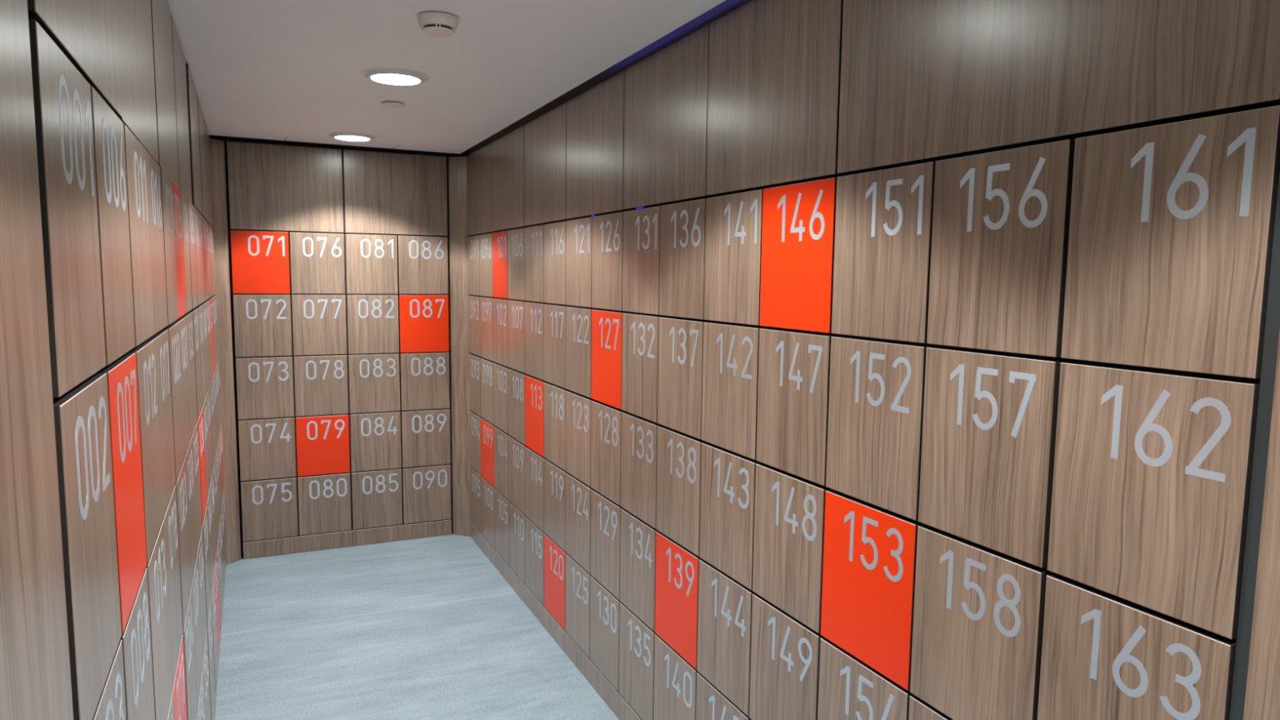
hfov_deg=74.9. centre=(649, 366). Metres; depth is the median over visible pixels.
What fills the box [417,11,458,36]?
smoke detector
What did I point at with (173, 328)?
locker
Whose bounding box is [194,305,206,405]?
locker
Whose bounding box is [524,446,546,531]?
locker
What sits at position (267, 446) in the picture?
locker
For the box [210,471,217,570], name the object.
locker
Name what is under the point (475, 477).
locker
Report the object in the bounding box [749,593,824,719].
locker
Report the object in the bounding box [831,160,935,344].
locker
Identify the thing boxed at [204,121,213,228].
panel
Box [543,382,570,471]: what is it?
locker
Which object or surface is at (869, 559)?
locker
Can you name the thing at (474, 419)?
locker
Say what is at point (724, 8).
trim
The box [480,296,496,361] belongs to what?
locker
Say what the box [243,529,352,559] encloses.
panel
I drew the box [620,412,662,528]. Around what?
locker
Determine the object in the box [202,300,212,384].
locker
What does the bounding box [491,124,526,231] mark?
panel
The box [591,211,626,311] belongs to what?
locker
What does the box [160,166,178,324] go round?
locker
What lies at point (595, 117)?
panel
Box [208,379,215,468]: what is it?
locker
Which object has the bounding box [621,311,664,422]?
locker
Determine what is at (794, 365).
locker
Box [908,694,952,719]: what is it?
locker
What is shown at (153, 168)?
locker
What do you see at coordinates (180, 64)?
panel
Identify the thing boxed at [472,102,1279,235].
wall
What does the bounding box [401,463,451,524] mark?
locker
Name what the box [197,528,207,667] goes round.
locker
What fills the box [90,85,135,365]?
locker
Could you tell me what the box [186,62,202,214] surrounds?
panel
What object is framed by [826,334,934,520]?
locker
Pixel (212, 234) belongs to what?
locker
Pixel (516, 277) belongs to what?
locker
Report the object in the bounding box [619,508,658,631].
locker
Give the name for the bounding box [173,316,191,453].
locker
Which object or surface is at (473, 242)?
locker
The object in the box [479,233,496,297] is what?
locker
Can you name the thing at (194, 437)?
locker
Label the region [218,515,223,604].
locker
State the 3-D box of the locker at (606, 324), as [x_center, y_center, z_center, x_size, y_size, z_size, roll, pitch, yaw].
[0.038,-0.039,3.166,0.440,0.349,0.293,-2,7,-25]
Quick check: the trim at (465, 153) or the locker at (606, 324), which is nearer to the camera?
the locker at (606, 324)
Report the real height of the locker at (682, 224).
0.349 m
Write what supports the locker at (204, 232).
on the locker at (206, 302)
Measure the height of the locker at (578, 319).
0.349 m
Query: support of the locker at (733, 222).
on the locker at (731, 351)
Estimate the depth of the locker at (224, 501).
4.47 m
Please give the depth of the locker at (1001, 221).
1.43 m
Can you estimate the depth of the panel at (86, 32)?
1.02 m
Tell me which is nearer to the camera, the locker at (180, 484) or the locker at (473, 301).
the locker at (180, 484)
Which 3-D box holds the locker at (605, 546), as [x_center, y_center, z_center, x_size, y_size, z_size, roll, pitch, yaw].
[0.030,0.657,3.241,0.440,0.349,0.293,-2,7,-25]
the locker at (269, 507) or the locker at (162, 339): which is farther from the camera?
the locker at (269, 507)
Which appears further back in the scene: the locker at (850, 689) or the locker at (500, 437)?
the locker at (500, 437)
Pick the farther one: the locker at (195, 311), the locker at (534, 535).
the locker at (534, 535)
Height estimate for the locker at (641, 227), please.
0.349 m
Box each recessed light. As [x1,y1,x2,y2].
[328,132,376,141]
[360,67,429,85]
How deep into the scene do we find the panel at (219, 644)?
3.26 m
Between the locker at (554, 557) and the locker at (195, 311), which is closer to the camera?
the locker at (195, 311)
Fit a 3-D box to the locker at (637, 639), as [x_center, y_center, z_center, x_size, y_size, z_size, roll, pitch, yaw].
[0.150,1.035,3.014,0.440,0.349,0.293,-2,7,-25]
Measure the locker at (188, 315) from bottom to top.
0.349 m
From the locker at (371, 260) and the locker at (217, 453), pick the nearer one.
the locker at (217, 453)
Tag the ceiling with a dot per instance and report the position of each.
(267, 69)
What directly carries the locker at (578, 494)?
on the locker at (577, 578)
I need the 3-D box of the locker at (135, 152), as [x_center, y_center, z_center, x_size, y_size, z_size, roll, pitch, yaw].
[-1.066,-0.208,1.333,0.440,0.349,0.293,-2,7,-25]
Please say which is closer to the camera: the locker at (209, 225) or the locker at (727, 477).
the locker at (727, 477)
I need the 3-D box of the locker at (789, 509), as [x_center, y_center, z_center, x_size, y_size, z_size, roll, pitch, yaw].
[0.533,0.429,2.146,0.440,0.349,0.293,-2,7,-25]
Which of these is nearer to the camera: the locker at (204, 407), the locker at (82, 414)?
the locker at (82, 414)
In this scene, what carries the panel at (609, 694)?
on the floor
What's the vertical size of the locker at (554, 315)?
0.349 m
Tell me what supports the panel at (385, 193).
attached to the wall at (233, 139)
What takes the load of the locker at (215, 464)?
on the locker at (218, 550)
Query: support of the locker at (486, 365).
on the locker at (486, 428)
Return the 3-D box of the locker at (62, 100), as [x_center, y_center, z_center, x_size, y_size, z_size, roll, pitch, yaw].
[-0.815,-0.148,0.805,0.440,0.349,0.293,-2,7,-25]
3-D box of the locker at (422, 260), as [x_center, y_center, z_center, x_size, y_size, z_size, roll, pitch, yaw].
[-1.443,-0.627,5.191,0.293,0.349,0.440,-2,7,-25]
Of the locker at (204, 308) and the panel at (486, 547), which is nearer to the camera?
the locker at (204, 308)
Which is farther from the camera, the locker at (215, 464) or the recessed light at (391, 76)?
the locker at (215, 464)
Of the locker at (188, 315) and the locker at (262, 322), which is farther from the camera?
the locker at (262, 322)
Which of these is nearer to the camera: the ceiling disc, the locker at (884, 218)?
the locker at (884, 218)
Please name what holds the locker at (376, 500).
on the panel at (363, 536)
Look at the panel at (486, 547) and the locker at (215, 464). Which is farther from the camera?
the panel at (486, 547)
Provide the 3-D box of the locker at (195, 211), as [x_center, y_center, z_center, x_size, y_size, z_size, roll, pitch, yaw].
[-1.823,-0.387,2.915,0.440,0.349,0.293,-2,7,-25]
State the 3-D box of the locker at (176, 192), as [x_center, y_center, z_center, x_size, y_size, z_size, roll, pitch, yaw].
[-1.445,-0.297,2.124,0.440,0.349,0.293,-2,7,-25]
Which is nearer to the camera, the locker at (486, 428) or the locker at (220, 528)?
the locker at (220, 528)
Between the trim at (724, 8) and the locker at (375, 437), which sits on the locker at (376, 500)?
the locker at (375, 437)
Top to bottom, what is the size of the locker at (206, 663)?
0.349 m
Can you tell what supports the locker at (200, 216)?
on the locker at (204, 308)
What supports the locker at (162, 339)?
on the locker at (171, 522)
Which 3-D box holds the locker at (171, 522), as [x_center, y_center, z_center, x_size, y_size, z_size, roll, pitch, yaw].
[-1.202,0.458,1.671,0.440,0.349,0.293,-2,7,-25]
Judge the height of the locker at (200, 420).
0.349 m
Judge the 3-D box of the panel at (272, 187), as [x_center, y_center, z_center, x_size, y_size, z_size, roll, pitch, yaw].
[-2.015,-0.989,4.645,0.581,0.466,0.019,-2,7,-25]
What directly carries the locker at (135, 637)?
on the locker
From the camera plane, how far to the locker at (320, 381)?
4.82 m
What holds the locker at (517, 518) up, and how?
attached to the wall at (1276, 104)
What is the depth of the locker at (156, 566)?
1.49 m
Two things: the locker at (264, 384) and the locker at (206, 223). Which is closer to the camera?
the locker at (206, 223)
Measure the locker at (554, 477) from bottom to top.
0.349 m
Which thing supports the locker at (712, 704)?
attached to the wall at (1276, 104)
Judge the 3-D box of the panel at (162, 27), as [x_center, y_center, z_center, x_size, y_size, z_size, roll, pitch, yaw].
[-1.189,-0.698,2.038,0.020,0.468,0.583,-2,7,-26]
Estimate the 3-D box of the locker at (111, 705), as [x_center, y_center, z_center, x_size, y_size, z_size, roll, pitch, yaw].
[-0.824,0.548,0.880,0.440,0.349,0.293,-2,7,-25]
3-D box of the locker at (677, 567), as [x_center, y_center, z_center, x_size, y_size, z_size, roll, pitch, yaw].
[0.279,0.717,2.712,0.440,0.349,0.293,-2,7,-25]
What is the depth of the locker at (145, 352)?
1.44 m
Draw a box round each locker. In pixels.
[28,18,106,397]
[53,373,121,719]
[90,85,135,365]
[92,639,126,719]
[96,352,146,633]
[120,567,155,719]
[123,124,155,346]
[127,338,164,562]
[145,149,168,333]
[145,519,173,719]
[148,328,175,514]
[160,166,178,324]
[161,321,185,480]
[163,484,182,684]
[167,691,174,719]
[172,181,186,318]
[172,635,187,719]
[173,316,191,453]
[174,457,191,630]
[180,191,192,312]
[182,311,197,434]
[182,590,197,719]
[184,437,197,585]
[186,198,197,308]
[188,308,202,418]
[191,421,202,551]
[191,555,203,711]
[193,205,202,306]
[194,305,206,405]
[196,408,206,525]
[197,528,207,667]
[197,670,204,719]
[198,211,205,302]
[199,302,209,393]
[201,396,210,503]
[202,216,208,300]
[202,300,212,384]
[202,505,211,629]
[202,631,211,719]
[205,220,211,297]
[205,386,213,480]
[206,298,214,377]
[206,485,214,595]
[207,600,215,719]
[208,223,213,296]
[208,297,217,369]
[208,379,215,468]
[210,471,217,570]
[211,226,216,294]
[211,295,218,362]
[211,573,217,687]
[212,372,217,454]
[213,456,218,547]
[213,551,220,654]
[214,365,219,441]
[215,444,221,529]
[216,360,221,431]
[216,531,222,626]
[217,433,222,510]
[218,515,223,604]
[219,425,224,494]
[221,502,225,582]
[222,487,226,563]
[230,230,290,293]
[232,293,293,357]
[235,355,294,419]
[237,416,296,480]
[240,476,298,542]
[288,231,345,293]
[290,293,346,355]
[293,354,348,416]
[294,413,350,476]
[296,471,351,535]
[344,233,398,294]
[345,293,399,354]
[346,352,399,413]
[348,410,401,471]
[350,467,402,529]
[396,235,448,294]
[398,294,448,352]
[399,351,449,410]
[400,408,450,467]
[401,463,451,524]
[466,235,481,296]
[467,295,483,355]
[468,353,484,416]
[469,410,482,475]
[469,466,481,533]
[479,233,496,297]
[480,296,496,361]
[480,358,497,424]
[480,417,494,487]
[481,476,495,548]
[492,230,511,299]
[493,297,511,366]
[493,363,511,434]
[493,426,510,500]
[494,488,509,565]
[507,227,527,301]
[507,299,528,373]
[507,368,528,444]
[508,435,526,515]
[508,502,525,584]
[524,224,543,302]
[524,301,548,380]
[524,374,546,457]
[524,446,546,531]
[525,516,545,605]
[543,221,566,305]
[543,303,571,388]
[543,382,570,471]
[543,458,567,551]
[543,533,566,630]
[565,217,596,308]
[565,306,596,398]
[565,391,595,487]
[565,472,592,573]
[565,553,591,658]
[590,488,623,599]
[590,575,621,692]
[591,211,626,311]
[591,308,627,409]
[591,400,626,506]
[618,602,656,719]
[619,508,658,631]
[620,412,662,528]
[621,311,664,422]
[622,205,664,315]
[653,634,697,719]
[654,531,702,669]
[656,425,706,555]
[657,315,709,439]
[658,198,709,320]
[696,671,751,719]
[697,559,755,716]
[698,442,762,590]
[701,320,768,459]
[703,189,764,326]
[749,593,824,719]
[752,462,832,633]
[755,327,837,485]
[759,177,838,334]
[817,637,913,719]
[820,489,924,690]
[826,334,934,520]
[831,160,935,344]
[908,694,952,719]
[910,524,1053,719]
[918,345,1071,568]
[926,138,1075,359]
[1037,572,1236,719]
[1047,360,1260,639]
[1061,105,1279,379]
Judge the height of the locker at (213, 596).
0.349 m
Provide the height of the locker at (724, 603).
0.349 m
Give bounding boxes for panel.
[26,0,122,117]
[115,0,158,163]
[151,0,179,188]
[171,14,192,204]
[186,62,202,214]
[197,96,208,222]
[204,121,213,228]
[214,644,219,715]
[219,602,223,648]
[222,563,226,602]
[226,141,343,232]
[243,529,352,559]
[342,149,447,235]
[351,519,451,546]
[466,142,492,235]
[470,521,495,565]
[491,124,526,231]
[494,550,525,604]
[524,102,568,226]
[525,585,565,652]
[564,631,619,718]
[566,70,625,219]
[618,693,642,719]
[623,24,709,209]
[706,0,843,195]
[837,0,1279,173]
[1243,329,1279,719]
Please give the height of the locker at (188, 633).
0.349 m
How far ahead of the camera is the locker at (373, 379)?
4.94 m
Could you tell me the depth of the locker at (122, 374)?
1.17 m
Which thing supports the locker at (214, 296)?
on the locker at (217, 365)
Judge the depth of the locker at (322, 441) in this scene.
4.85 m
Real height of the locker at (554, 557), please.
0.349 m
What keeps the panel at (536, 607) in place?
on the floor
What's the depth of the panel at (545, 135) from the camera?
3.62 m
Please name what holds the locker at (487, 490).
on the panel at (486, 547)
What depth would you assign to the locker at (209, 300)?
3.83 m
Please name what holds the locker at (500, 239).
on the locker at (500, 304)
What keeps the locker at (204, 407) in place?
on the locker at (209, 501)
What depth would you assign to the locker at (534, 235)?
3.82 m
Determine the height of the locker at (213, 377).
0.349 m
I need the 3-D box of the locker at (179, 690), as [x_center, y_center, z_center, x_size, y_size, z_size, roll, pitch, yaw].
[-1.206,0.806,1.709,0.440,0.349,0.293,-2,7,-25]
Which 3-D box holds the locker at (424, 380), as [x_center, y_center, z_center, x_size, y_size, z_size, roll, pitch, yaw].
[-1.452,0.069,5.265,0.293,0.349,0.440,-2,7,-25]
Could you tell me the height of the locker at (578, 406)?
0.349 m
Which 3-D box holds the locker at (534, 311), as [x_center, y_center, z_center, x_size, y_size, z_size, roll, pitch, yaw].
[-0.336,-0.129,3.959,0.440,0.349,0.293,-2,7,-25]
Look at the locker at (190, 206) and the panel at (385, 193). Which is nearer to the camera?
the locker at (190, 206)
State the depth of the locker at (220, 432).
4.43 m
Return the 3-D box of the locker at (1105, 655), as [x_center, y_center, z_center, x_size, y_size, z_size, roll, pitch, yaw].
[0.908,0.519,1.354,0.440,0.349,0.293,-2,7,-25]
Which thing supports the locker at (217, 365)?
on the locker at (220, 432)
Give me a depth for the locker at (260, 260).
4.62 m
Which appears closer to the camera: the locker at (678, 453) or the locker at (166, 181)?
the locker at (166, 181)
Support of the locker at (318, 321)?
on the locker at (320, 381)
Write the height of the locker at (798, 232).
0.349 m
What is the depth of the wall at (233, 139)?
4.77 m
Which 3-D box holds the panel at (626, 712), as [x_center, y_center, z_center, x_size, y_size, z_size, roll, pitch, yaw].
[0.019,1.281,2.817,0.019,0.096,0.586,-2,7,-25]
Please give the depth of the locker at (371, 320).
4.90 m
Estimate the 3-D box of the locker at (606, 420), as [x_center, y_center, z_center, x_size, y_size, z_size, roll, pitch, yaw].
[0.034,0.309,3.203,0.440,0.349,0.293,-2,7,-25]
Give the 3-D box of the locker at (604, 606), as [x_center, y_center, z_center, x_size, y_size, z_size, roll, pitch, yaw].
[0.025,1.005,3.278,0.440,0.349,0.293,-2,7,-25]
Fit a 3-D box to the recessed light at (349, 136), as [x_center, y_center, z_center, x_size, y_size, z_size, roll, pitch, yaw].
[-1.542,-1.189,4.339,0.236,0.016,0.236,-2,7,-25]
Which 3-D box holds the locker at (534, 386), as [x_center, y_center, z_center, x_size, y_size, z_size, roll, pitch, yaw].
[-0.341,0.219,3.996,0.440,0.349,0.293,-2,7,-25]
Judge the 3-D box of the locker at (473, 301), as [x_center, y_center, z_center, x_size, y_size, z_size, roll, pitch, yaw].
[-0.836,-0.249,5.016,0.440,0.349,0.293,-2,7,-25]
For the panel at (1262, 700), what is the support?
attached to the wall at (1276, 104)
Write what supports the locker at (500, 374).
on the locker at (500, 437)
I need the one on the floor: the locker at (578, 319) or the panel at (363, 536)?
the panel at (363, 536)
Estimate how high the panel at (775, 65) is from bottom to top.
0.466 m
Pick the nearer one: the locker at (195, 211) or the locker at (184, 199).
the locker at (184, 199)
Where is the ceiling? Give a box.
[167,0,725,153]
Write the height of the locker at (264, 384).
0.349 m
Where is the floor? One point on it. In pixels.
(428, 628)
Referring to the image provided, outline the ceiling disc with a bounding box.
[381,101,404,107]
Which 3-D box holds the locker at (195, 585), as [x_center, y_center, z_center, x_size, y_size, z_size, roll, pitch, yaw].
[-1.458,0.746,2.236,0.440,0.349,0.293,-2,7,-25]
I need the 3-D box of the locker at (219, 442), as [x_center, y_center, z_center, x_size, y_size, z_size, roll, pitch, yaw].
[-2.341,0.537,4.082,0.440,0.349,0.293,-2,7,-25]
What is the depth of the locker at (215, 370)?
4.12 m
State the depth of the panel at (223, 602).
3.76 m
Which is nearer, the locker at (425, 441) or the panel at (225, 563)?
the panel at (225, 563)
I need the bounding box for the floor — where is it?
[214,533,619,719]
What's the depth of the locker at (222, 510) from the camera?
4.19 m
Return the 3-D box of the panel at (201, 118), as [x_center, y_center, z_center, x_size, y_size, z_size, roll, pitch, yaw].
[-1.942,-0.877,3.622,0.020,0.468,0.582,-2,7,-25]
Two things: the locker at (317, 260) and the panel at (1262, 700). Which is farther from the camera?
the locker at (317, 260)
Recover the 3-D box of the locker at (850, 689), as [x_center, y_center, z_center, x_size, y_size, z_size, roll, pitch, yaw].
[0.654,0.807,1.919,0.440,0.349,0.293,-2,7,-25]
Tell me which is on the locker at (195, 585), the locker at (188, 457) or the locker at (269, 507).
the locker at (188, 457)
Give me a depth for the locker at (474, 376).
4.95 m
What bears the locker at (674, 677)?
attached to the wall at (1276, 104)
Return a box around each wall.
[226,136,445,544]
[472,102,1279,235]
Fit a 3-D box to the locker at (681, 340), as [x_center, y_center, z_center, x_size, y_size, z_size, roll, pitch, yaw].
[0.288,0.021,2.637,0.440,0.349,0.293,-2,7,-25]
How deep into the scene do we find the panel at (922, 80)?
1.36 m
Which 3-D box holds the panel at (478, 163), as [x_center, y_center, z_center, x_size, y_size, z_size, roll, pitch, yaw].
[-0.954,-0.983,4.713,0.019,0.466,0.582,-2,7,-25]
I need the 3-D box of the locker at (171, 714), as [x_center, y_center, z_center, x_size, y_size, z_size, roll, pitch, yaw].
[-1.080,0.836,1.445,0.440,0.349,0.293,-2,7,-25]
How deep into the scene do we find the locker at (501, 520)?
4.50 m
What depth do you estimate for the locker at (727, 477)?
2.30 m
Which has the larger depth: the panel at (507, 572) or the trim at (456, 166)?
the trim at (456, 166)
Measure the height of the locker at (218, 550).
0.349 m
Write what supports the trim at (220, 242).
attached to the wall
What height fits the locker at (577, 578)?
0.349 m
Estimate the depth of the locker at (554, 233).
3.56 m
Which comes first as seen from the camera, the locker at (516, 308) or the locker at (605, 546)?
the locker at (605, 546)
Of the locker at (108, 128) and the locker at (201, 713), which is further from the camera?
the locker at (201, 713)
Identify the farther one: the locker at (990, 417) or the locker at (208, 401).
the locker at (208, 401)
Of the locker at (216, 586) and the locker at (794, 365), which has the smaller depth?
the locker at (794, 365)
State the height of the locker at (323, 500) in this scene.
0.349 m
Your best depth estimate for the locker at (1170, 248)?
1.16 m
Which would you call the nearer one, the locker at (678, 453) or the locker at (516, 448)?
the locker at (678, 453)
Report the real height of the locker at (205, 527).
0.349 m
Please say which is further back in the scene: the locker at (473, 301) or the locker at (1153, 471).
the locker at (473, 301)
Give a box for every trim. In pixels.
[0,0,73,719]
[208,134,242,558]
[209,138,240,564]
[445,149,468,533]
[447,156,472,536]
[469,0,752,154]
[1229,169,1279,719]
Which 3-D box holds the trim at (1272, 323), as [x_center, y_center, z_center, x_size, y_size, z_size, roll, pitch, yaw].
[0.791,0.358,1.105,0.016,2.318,0.018,-2,7,-25]
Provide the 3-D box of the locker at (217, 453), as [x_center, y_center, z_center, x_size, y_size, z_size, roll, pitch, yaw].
[-2.216,0.567,3.818,0.440,0.349,0.293,-2,7,-25]
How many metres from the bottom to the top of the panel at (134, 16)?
0.466 m
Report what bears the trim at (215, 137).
attached to the wall at (233, 139)
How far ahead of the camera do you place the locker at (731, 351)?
2.27 m
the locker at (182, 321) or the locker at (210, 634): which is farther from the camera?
the locker at (210, 634)
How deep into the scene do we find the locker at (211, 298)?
4.08 m
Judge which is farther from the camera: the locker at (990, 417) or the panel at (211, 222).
the panel at (211, 222)
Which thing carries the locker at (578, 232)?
on the locker at (578, 319)
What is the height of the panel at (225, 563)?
0.096 m
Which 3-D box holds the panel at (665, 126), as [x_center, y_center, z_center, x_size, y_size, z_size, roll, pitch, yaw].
[0.045,-0.744,2.599,0.019,0.466,0.582,-2,7,-25]
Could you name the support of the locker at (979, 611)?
on the locker at (919, 709)
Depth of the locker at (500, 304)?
4.39 m
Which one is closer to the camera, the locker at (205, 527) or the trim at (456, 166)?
the locker at (205, 527)
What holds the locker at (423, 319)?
on the locker at (424, 380)
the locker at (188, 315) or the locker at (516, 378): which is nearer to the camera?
the locker at (188, 315)
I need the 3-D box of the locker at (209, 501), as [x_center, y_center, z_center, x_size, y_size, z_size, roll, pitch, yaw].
[-1.836,0.657,3.027,0.440,0.349,0.293,-2,7,-25]

